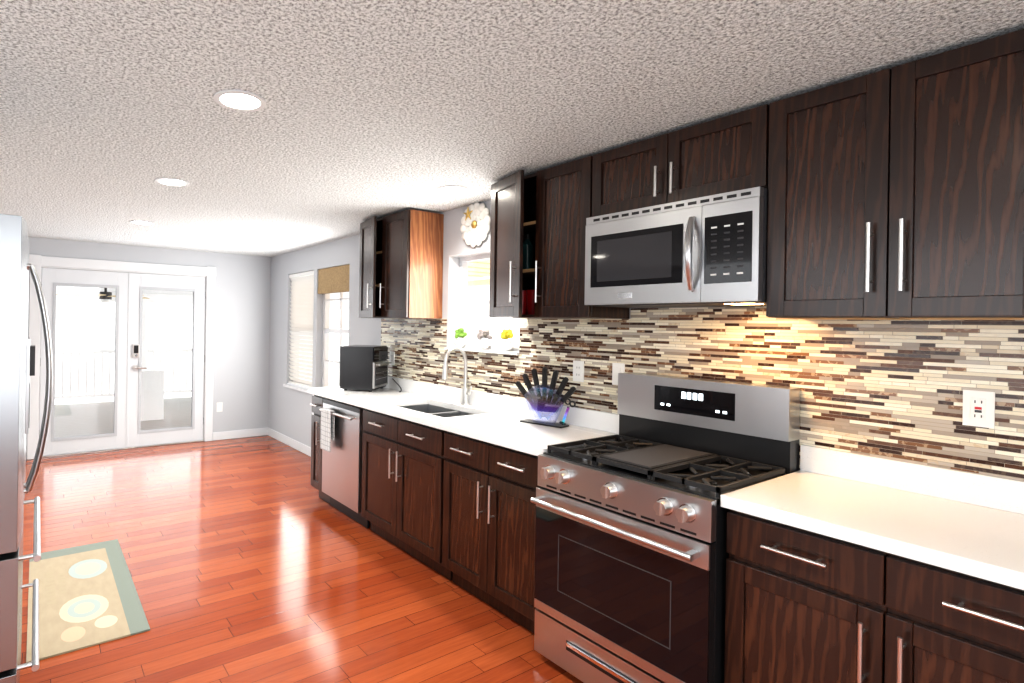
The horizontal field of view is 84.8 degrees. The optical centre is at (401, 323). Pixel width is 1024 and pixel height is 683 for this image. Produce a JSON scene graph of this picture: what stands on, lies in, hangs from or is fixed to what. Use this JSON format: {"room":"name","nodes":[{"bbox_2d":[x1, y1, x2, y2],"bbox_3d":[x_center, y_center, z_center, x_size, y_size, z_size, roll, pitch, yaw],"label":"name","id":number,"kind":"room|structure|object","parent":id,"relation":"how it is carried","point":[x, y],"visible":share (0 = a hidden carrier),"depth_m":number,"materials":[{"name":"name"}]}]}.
{"room":"kitchen","nodes":[
{"label":"kitchen","id":0,"kind":"room"},
{"bbox_2d":[26,237,270,459],"bbox_3d":[-4.257,0.251,5.639,5.950,2.336,0.160,1,0,-34],"label":"wall","id":1,"kind":"structure","parent":0,"point":[241,339],"depth_m":6.95,"materials":[{"name":"grey paint"}]},
{"bbox_2d":[27,254,215,459],"bbox_3d":[-3.163,0.358,6.349,1.920,2.154,0.188,1,0,-34],"label":"door frame","id":2,"kind":"structure","parent":1,"relation":"attached to","point":[39,262],"depth_m":6.19,"materials":[{"name":"white paint"}]},
{"bbox_2d":[39,268,205,455],"bbox_3d":[-3.133,0.417,6.302,1.695,2.010,0.115,1,0,-34],"label":"french door","id":3,"kind":"structure","parent":1,"relation":"in","point":[128,432],"depth_m":6.30,"materials":[{"name":"white paint"}]},
{"bbox_2d":[217,402,222,411],"bbox_3d":[-2.274,1.040,6.862,0.072,0.116,0.008,1,0,-34],"label":"outlet","id":4,"kind":"object","parent":1,"relation":"attached to","point":[219,406],"visible":1,"depth_m":6.86,"materials":[{"name":"white plastic"}]},
{"bbox_2d":[213,427,266,440],"bbox_3d":[-2.062,1.402,7.003,0.676,0.099,0.014,1,0,-34],"label":"baseboard","id":5,"kind":"structure","parent":1,"relation":"attached to","point":[258,431],"depth_m":6.99,"materials":[{"name":"white paint"}]},
{"bbox_2d":[20,435,583,682],"bbox_3d":[-1.420,1.503,1.335,6.270,0.080,10.490,1,0,-34],"label":"floor","id":6,"kind":"structure","parent":0,"point":[255,559],"depth_m":3.11,"materials":[{"name":"brown wood"}]},
{"bbox_2d":[0,214,52,682],"bbox_3d":[-1.738,0.557,1.874,0.912,1.799,0.915,1,0,-34],"label":"refrigerator","id":7,"kind":"object","parent":6,"relation":"on","point":[17,360],"visible":1,"depth_m":1.69,"materials":[{"name":"grey metal"}]},
{"bbox_2d":[26,539,149,662],"bbox_3d":[-1.760,1.452,3.024,0.490,0.009,1.280,1,0,-34],"label":"mat","id":8,"kind":"object","parent":6,"relation":"on","point":[88,596],"visible":1,"depth_m":2.88,"materials":[{"name":"beige fabric"}]},
{"bbox_2d":[319,398,368,527],"bbox_3d":[-0.249,1.042,4.328,0.642,0.874,0.606,1,0,-34],"label":"dishwasher","id":9,"kind":"object","parent":6,"relation":"on","point":[342,473],"visible":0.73,"depth_m":4.11,"materials":[{"name":"grey metal"}]},
{"bbox_2d":[320,408,334,451],"bbox_3d":[-0.577,0.823,4.262,0.038,0.318,0.175,1,0,-34],"label":"dish towel","id":10,"kind":"object","parent":9,"relation":"hanging from","point":[327,424],"visible":1,"depth_m":4.23,"materials":[{"name":"fabric"}]},
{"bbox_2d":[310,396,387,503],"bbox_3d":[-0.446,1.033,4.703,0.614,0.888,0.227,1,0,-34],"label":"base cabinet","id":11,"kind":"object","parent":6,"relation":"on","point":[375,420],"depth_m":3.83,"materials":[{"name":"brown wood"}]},
{"bbox_2d":[428,428,539,632],"bbox_3d":[0.676,1.050,3.012,0.614,0.888,0.828,1,0,-34],"label":"base cabinet","id":12,"kind":"object","parent":6,"relation":"on","point":[484,515],"depth_m":2.82,"materials":[{"name":"brown wood"}]},
{"bbox_2d":[308,388,618,455],"bbox_3d":[0.189,0.578,3.735,0.637,0.040,2.596,1,0,-34],"label":"countertop","id":13,"kind":"structure","parent":12,"relation":"on","point":[502,429],"depth_m":3.07,"materials":[{"name":"white stone"}]},
{"bbox_2d":[340,345,390,391],"bbox_3d":[-0.292,0.367,4.614,0.343,0.365,0.330,1,0,18],"label":"air fryer oven","id":14,"kind":"object","parent":13,"relation":"on","point":[363,367],"visible":1,"depth_m":4.48,"materials":[{"name":"black metal"}]},
{"bbox_2d":[400,404,474,417],"bbox_3d":[0.225,0.704,3.686,0.416,0.210,0.726,1,0,-34],"label":"undermount sink","id":15,"kind":"object","parent":13,"relation":"in","point":[436,410],"visible":0.02,"depth_m":3.97,"materials":[{"name":"silver metal"}]},
{"bbox_2d":[442,346,471,404],"bbox_3d":[0.393,0.356,3.745,0.223,0.409,0.121,1,0,-34],"label":"faucet","id":16,"kind":"object","parent":13,"relation":"on","point":[465,392],"visible":1,"depth_m":3.79,"materials":[{"name":"silver metal"}]},
{"bbox_2d":[516,367,575,427],"bbox_3d":[0.810,0.406,3.110,0.378,0.322,0.090,1,0,44],"label":"knife block","id":17,"kind":"object","parent":13,"relation":"on","point":[543,406],"visible":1,"depth_m":3.10,"materials":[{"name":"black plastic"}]},
{"bbox_2d":[530,372,799,682],"bbox_3d":[1.061,0.874,2.297,0.744,1.254,0.758,1,0,-34],"label":"gas range","id":18,"kind":"object","parent":6,"relation":"on","point":[631,555],"visible":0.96,"depth_m":2.17,"materials":[{"name":"grey metal"}]},
{"bbox_2d":[724,508,1023,682],"bbox_3d":[1.584,1.064,1.643,0.614,0.888,0.889,1,0,-34],"label":"base cabinet","id":19,"kind":"object","parent":6,"relation":"on","point":[845,567],"depth_m":1.56,"materials":[{"name":"brown wood"}]},
{"bbox_2d":[720,468,1023,591],"bbox_3d":[2.372,0.612,0.446,0.637,0.040,3.764,1,0,-34],"label":"countertop","id":20,"kind":"structure","parent":19,"relation":"on","point":[976,541],"depth_m":1.63,"materials":[{"name":"white stone"}]},
{"bbox_2d":[0,0,1023,256],"bbox_3d":[-1.382,-0.923,1.335,6.270,0.100,10.490,1,0,-34],"label":"ceiling","id":21,"kind":"structure","parent":0,"point":[110,110],"depth_m":1.99,"materials":[{"name":"white paint"}]},
{"bbox_2d":[129,220,153,224],"bbox_3d":[-2.265,-0.883,4.789,0.196,0.005,0.196,1,0,-34],"label":"recessed light","id":22,"kind":"object","parent":21,"relation":"in","point":[139,222],"visible":1,"depth_m":4.78,"materials":[{"name":"white paint"}]},
{"bbox_2d":[155,177,189,186],"bbox_3d":[-1.405,-0.870,3.367,0.196,0.005,0.196,1,0,-34],"label":"recessed light","id":23,"kind":"object","parent":21,"relation":"in","point":[176,182],"visible":1,"depth_m":3.36,"materials":[{"name":"white paint"}]},
{"bbox_2d":[213,90,265,111],"bbox_3d":[-0.620,-0.858,2.112,0.196,0.005,0.196,1,0,-34],"label":"recessed light","id":24,"kind":"object","parent":21,"relation":"in","point":[241,100],"visible":1,"depth_m":2.11,"materials":[{"name":"white paint"}]},
{"bbox_2d":[437,185,467,193],"bbox_3d":[0.320,-0.843,3.444,0.196,0.005,0.196,1,0,-34],"label":"recessed light","id":25,"kind":"object","parent":21,"relation":"in","point":[452,189],"visible":1,"depth_m":3.44,"materials":[{"name":"white paint"}]},
{"bbox_2d":[268,200,966,471],"bbox_3d":[1.144,0.335,3.025,0.160,2.336,10.490,1,0,-34],"label":"wall","id":26,"kind":"structure","parent":0,"point":[290,413],"depth_m":6.08,"materials":[{"name":"grey paint"}]},
{"bbox_2d":[267,427,310,456],"bbox_3d":[-1.016,1.419,6.094,0.014,0.099,2.684,1,0,-34],"label":"baseboard","id":27,"kind":"structure","parent":26,"relation":"attached to","point":[293,443],"depth_m":6.57,"materials":[{"name":"white paint"}]},
{"bbox_2d":[283,271,313,393],"bbox_3d":[-1.143,0.083,6.426,0.175,1.369,0.810,1,0,-34],"label":"window blinds","id":28,"kind":"object","parent":26,"relation":"attached to","point":[302,301],"visible":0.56,"depth_m":6.42,"materials":[{"name":"white paint"}]},
{"bbox_2d":[313,264,349,394],"bbox_3d":[-0.684,0.090,5.734,0.175,1.369,0.810,1,0,-34],"label":"window","id":29,"kind":"structure","parent":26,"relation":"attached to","point":[331,280],"depth_m":5.85,"materials":[{"name":"white paint"}]},
{"bbox_2d":[460,202,490,246],"bbox_3d":[0.509,-0.692,3.817,0.047,0.316,0.314,1,0,-34],"label":"wall decor","id":30,"kind":"object","parent":26,"relation":"attached to","point":[475,225],"visible":0.98,"depth_m":3.80,"materials":[{"name":"white"}]},
{"bbox_2d":[444,250,519,354],"bbox_3d":[0.603,-0.156,3.819,0.185,0.698,0.738,1,0,-34],"label":"window","id":31,"kind":"structure","parent":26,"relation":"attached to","point":[458,296],"depth_m":4.10,"materials":[{"name":"white paint"}]},
{"bbox_2d":[454,328,466,346],"bbox_3d":[0.430,0.102,4.042,0.103,0.146,0.095,1,0,-34],"label":"plant","id":32,"kind":"object","parent":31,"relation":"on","point":[461,334],"visible":0.98,"depth_m":4.01,"materials":[{"name":"green plant"}]},
{"bbox_2d":[477,329,492,348],"bbox_3d":[0.574,0.106,3.832,0.105,0.142,0.091,1,0,-34],"label":"plant","id":33,"kind":"object","parent":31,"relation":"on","point":[482,344],"visible":1,"depth_m":3.80,"materials":[{"name":"white plant"}]},
{"bbox_2d":[501,329,512,350],"bbox_3d":[0.697,0.106,3.634,0.100,0.146,0.100,1,0,-34],"label":"plant","id":34,"kind":"object","parent":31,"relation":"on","point":[506,345],"visible":1,"depth_m":3.60,"materials":[{"name":"yellow plant"}]},
{"bbox_2d":[587,138,650,217],"bbox_3d":[1.174,-0.662,2.564,0.324,0.306,0.436,1,0,-34],"label":"upper cabinet","id":35,"kind":"object","parent":26,"relation":"attached to","point":[618,179],"depth_m":2.53,"materials":[{"name":"brown wood"}]},
{"bbox_2d":[522,234,534,314],"bbox_3d":[0.731,-0.286,3.174,0.080,0.467,0.165,1,0,-34],"label":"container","id":36,"kind":"object","parent":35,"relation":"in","point":[528,299],"visible":0.62,"depth_m":3.15,"materials":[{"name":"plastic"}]},
{"bbox_2d":[381,306,1023,480],"bbox_3d":[1.686,0.270,2.058,0.006,0.683,6.760,1,0,-34],"label":"mosaic","id":37,"kind":"object","parent":26,"relation":"attached to","point":[891,389],"visible":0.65,"depth_m":2.14,"materials":[{"name":"tile"}]},
{"bbox_2d":[389,351,394,364],"bbox_3d":[-0.082,0.294,4.708,0.008,0.116,0.072,1,0,-34],"label":"electrical outlet","id":38,"kind":"object","parent":37,"relation":"attached to","point":[392,357],"visible":1,"depth_m":4.70,"materials":[{"name":"white plastic"}]},
{"bbox_2d":[573,360,583,381],"bbox_3d":[0.995,0.266,3.087,0.008,0.116,0.072,1,0,-34],"label":"electrical outlet","id":39,"kind":"object","parent":37,"relation":"attached to","point":[578,371],"visible":1,"depth_m":3.08,"materials":[{"name":"white plastic"}]},
{"bbox_2d":[612,363,624,384],"bbox_3d":[1.135,0.263,2.874,0.009,0.116,0.072,1,0,-34],"label":"outlet","id":40,"kind":"object","parent":37,"relation":"attached to","point":[617,368],"visible":0.65,"depth_m":2.88,"materials":[{"name":"white plastic"}]},
{"bbox_2d":[962,390,994,428],"bbox_3d":[1.865,0.274,1.775,0.008,0.116,0.072,1,0,-34],"label":"outlet","id":41,"kind":"object","parent":37,"relation":"attached to","point":[978,408],"visible":1,"depth_m":1.77,"materials":[{"name":"white plastic"}]},
{"bbox_2d":[383,376,1023,511],"bbox_3d":[1.700,0.531,2.017,0.021,0.100,7.128,1,0,-34],"label":"backsplash","id":42,"kind":"structure","parent":26,"relation":"attached to","point":[990,491],"depth_m":2.00,"materials":[{"name":"white stone"}]},
{"bbox_2d":[651,103,770,205],"bbox_3d":[1.358,-0.659,2.286,0.324,0.306,0.436,1,0,-34],"label":"upper cabinet","id":43,"kind":"object","parent":26,"relation":"attached to","point":[732,152],"depth_m":2.18,"materials":[{"name":"brown wood"}]},
{"bbox_2d":[584,186,767,307],"bbox_3d":[1.210,-0.290,2.386,0.450,0.421,0.756,1,0,-34],"label":"microwave","id":44,"kind":"object","parent":43,"relation":"attached to","point":[709,251],"visible":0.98,"depth_m":2.23,"materials":[{"name":"grey metal"}]},
{"bbox_2d":[766,77,858,319],"bbox_3d":[1.587,-0.415,1.935,0.324,0.788,0.403,1,0,-34],"label":"upper cabinet","id":45,"kind":"object","parent":26,"relation":"attached to","point":[813,195],"depth_m":1.90,"materials":[{"name":"brown wood"}]},
{"bbox_2d":[855,30,1018,319],"bbox_3d":[1.762,-0.412,1.672,0.324,0.788,0.464,1,0,-34],"label":"upper cabinet","id":46,"kind":"object","parent":26,"relation":"attached to","point":[896,193],"depth_m":1.63,"materials":[{"name":"brown wood"}]},
{"bbox_2d":[1015,29,1023,319],"bbox_3d":[1.953,-0.409,1.385,0.324,0.788,0.462,1,0,-34],"label":"upper cabinet","id":47,"kind":"object","parent":26,"relation":"attached to","point":[1019,97],"depth_m":1.50,"materials":[{"name":"brown wood"}]},
{"label":"outside","id":48,"kind":"structure","parent":0,"visible":0},
{"bbox_2d":[55,285,519,404],"bbox_3d":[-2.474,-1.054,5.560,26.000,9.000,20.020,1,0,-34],"label":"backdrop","id":49,"kind":"structure","parent":48,"point":[81,328],"depth_m":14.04,"materials":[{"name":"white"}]},
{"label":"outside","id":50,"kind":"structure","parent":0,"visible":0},
{"bbox_2d":[54,286,348,437],"bbox_3d":[-4.304,0.238,8.286,12.000,2.640,4.300,1,0,-34],"label":"porch","id":51,"kind":"object","parent":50,"point":[64,415],"depth_m":9.36,"materials":[{"name":"white paint"}]},
{"bbox_2d":[468,259,489,286],"bbox_3d":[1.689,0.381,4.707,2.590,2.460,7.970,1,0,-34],"label":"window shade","id":52,"kind":"structure","parent":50,"point":[486,271],"depth_m":6.92,"materials":[{"name":"beige fabric"}]}
]}

